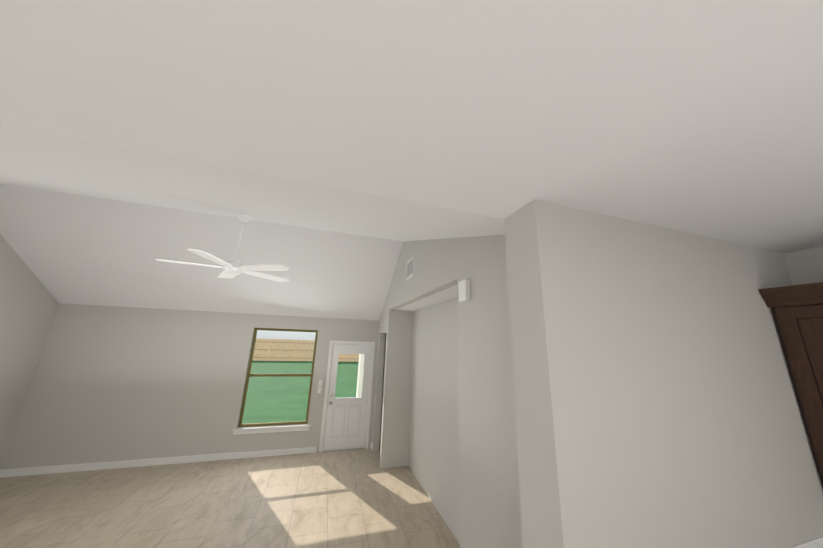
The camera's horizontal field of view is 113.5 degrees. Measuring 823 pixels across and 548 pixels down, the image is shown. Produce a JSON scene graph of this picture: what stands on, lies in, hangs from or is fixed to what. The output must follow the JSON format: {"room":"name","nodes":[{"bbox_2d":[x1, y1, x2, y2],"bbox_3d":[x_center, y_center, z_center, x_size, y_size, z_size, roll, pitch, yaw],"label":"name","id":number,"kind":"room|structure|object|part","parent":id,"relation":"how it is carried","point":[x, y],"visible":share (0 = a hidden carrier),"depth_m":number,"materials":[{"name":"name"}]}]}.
{"room":"kitchen","nodes":[
{"label":"kitchen","id":0,"kind":"room"},
{"bbox_2d":[0,234,58,468],"bbox_3d":[-4.269,-0.339,-1.288,0.150,4.050,12.650,6,-15,-16],"label":"wall","id":1,"kind":"structure","parent":0,"point":[29,303],"depth_m":4.05,"materials":[{"name":"grey paint"}]},
{"bbox_2d":[0,303,386,469],"bbox_3d":[-2.386,2.163,5.450,7.750,2.580,0.150,6,-15,-16],"label":"wall","id":2,"kind":"structure","parent":0,"point":[112,383],"depth_m":4.73,"materials":[{"name":"grey paint"}]},
{"bbox_2d":[0,446,316,477],"bbox_3d":[-3.972,3.179,4.611,4.460,0.100,0.014,6,-15,-16],"label":"baseboard","id":3,"kind":"structure","parent":2,"relation":"attached to","point":[109,465],"depth_m":4.48,"materials":[{"name":"white wood"}]},
{"bbox_2d":[232,425,310,434],"bbox_3d":[-2.632,2.949,5.127,1.340,0.094,0.115,6,-15,-16],"label":"window sill","id":4,"kind":"structure","parent":2,"relation":"attached to","point":[270,429],"depth_m":5.07,"materials":[{"name":"white wood"}]},
{"bbox_2d":[238,328,317,426],"bbox_3d":[-2.623,2.037,5.431,1.220,1.820,0.040,6,-15,-16],"label":"window","id":5,"kind":"structure","parent":2,"relation":"in","point":[249,375],"depth_m":5.38,"materials":[{"name":"brown metal"}]},
{"bbox_2d":[317,380,322,392],"bbox_3d":[-1.867,2.296,5.498,0.075,0.246,0.010,6,-15,-16],"label":"switch plates","id":6,"kind":"object","parent":2,"relation":"attached to","point":[319,388],"visible":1,"depth_m":5.50,"materials":[{"name":"white plastic"}]},
{"bbox_2d":[323,344,370,450],"bbox_3d":[-1.313,2.519,5.628,0.810,2.023,0.121,6,-15,-16],"label":"door","id":7,"kind":"structure","parent":2,"relation":"in","point":[345,425],"depth_m":5.56,"materials":[{"name":"white wood"}]},
{"bbox_2d":[319,340,374,451],"bbox_3d":[-1.326,2.499,5.679,0.958,2.109,0.128,6,-15,-16],"label":"door frame","id":8,"kind":"structure","parent":2,"relation":"attached to","point":[332,342],"depth_m":5.63,"materials":[{"name":"white wood"}]},
{"bbox_2d":[0,447,459,547],"bbox_3d":[-0.639,2.051,-0.694,7.900,0.060,12.650,6,-15,-16],"label":"floor","id":9,"kind":"structure","parent":0,"point":[357,498],"depth_m":3.47,"materials":[{"name":"tile"}]},
{"bbox_2d":[0,125,504,320],"bbox_3d":[-2.553,-0.380,3.230,5.660,1.473,5.300,6,-15,-16],"label":"ceiling","id":10,"kind":"structure","parent":0,"point":[82,222],"depth_m":3.87,"materials":[{"name":"white paint"}]},
{"bbox_2d":[156,214,289,281],"bbox_3d":[-2.089,-0.362,3.193,1.329,0.746,1.352,6,-15,-16],"label":"ceiling fan","id":11,"kind":"object","parent":10,"relation":"hanging from","point":[234,268],"visible":0.96,"depth_m":3.08,"materials":[{"name":"white"}]},
{"bbox_2d":[0,0,822,253],"bbox_3d":[0.028,-1.294,-2.536,7.150,0.100,7.350,6,-15,-16],"label":"ceiling","id":12,"kind":"structure","parent":0,"point":[704,118],"depth_m":0.67,"materials":[{"name":"white paint"}]},
{"bbox_2d":[387,285,459,543],"bbox_3d":[0.306,1.691,3.728,0.500,2.840,3.160,6,-15,-16],"label":"wall","id":13,"kind":"structure","parent":0,"point":[423,444],"depth_m":4.17,"materials":[{"name":"grey paint"}]},
{"bbox_2d":[372,234,522,547],"bbox_3d":[0.061,1.136,3.626,0.140,3.850,5.150,6,-15,-16],"label":"wall","id":14,"kind":"structure","parent":0,"point":[489,505],"depth_m":2.05,"materials":[{"name":"grey paint"}]},
{"bbox_3d":[-0.024,-0.083,4.143,0.019,0.300,0.360,6,-15,-16],"label":"return air vent grille","id":15,"kind":"part","parent":14,"relation":"part of","materials":[{"name":"white metal"}]},
{"bbox_2d":[458,279,469,301],"bbox_3d":[0.463,0.149,2.364,0.044,0.180,0.130,6,-15,-16],"label":"box","id":16,"kind":"object","parent":14,"relation":"attached to","point":[464,290],"visible":1,"depth_m":2.32,"materials":[{"name":"white plastic"}]},
{"bbox_2d":[505,199,822,547],"bbox_3d":[1.311,1.133,1.147,1.830,2.740,0.200,6,-15,-16],"label":"wall","id":17,"kind":"structure","parent":0,"point":[656,402],"depth_m":1.11,"materials":[{"name":"grey paint"}]},
{"bbox_2d":[783,246,822,284],"bbox_3d":[3.321,0.442,-1.894,0.150,2.740,7.350,6,-15,-16],"label":"wall","id":18,"kind":"structure","parent":0,"point":[804,266],"depth_m":1.56,"materials":[{"name":"grey paint"}]},
{"bbox_2d":[758,282,822,485],"bbox_3d":[2.175,0.573,1.094,0.323,1.112,0.654,6,-15,-16],"label":"upper cabinet","id":19,"kind":"object","parent":18,"relation":"attached to","point":[797,311],"depth_m":1.34,"materials":[{"name":"brown wood"}]},
{"label":"outside","id":20,"kind":"structure","parent":0,"visible":0},
{"bbox_2d":[242,348,358,442],"bbox_3d":[-9.978,9.755,30.631,85.000,0.100,54.500,6,-15,-16],"label":"ground","id":21,"kind":"structure","parent":20,"point":[254,408],"depth_m":12.32,"materials":[{"name":"green plant"}]},
{"bbox_2d":[252,338,358,361],"bbox_3d":[-6.666,8.323,29.012,32.114,2.112,0.146,6,-15,-16],"label":"fence","id":22,"kind":"object","parent":21,"relation":"on","point":[292,345],"depth_m":27.32,"materials":[{"name":"brown wood"}]},
{"bbox_2d":[356,354,363,396],"bbox_3d":[-1.359,2.640,8.546,0.550,3.580,0.400,6,-15,-16],"label":"porch post","id":23,"kind":"object","parent":21,"relation":"on","point":[360,376],"depth_m":8.22,"materials":[{"name":"beige wood"}]}
]}

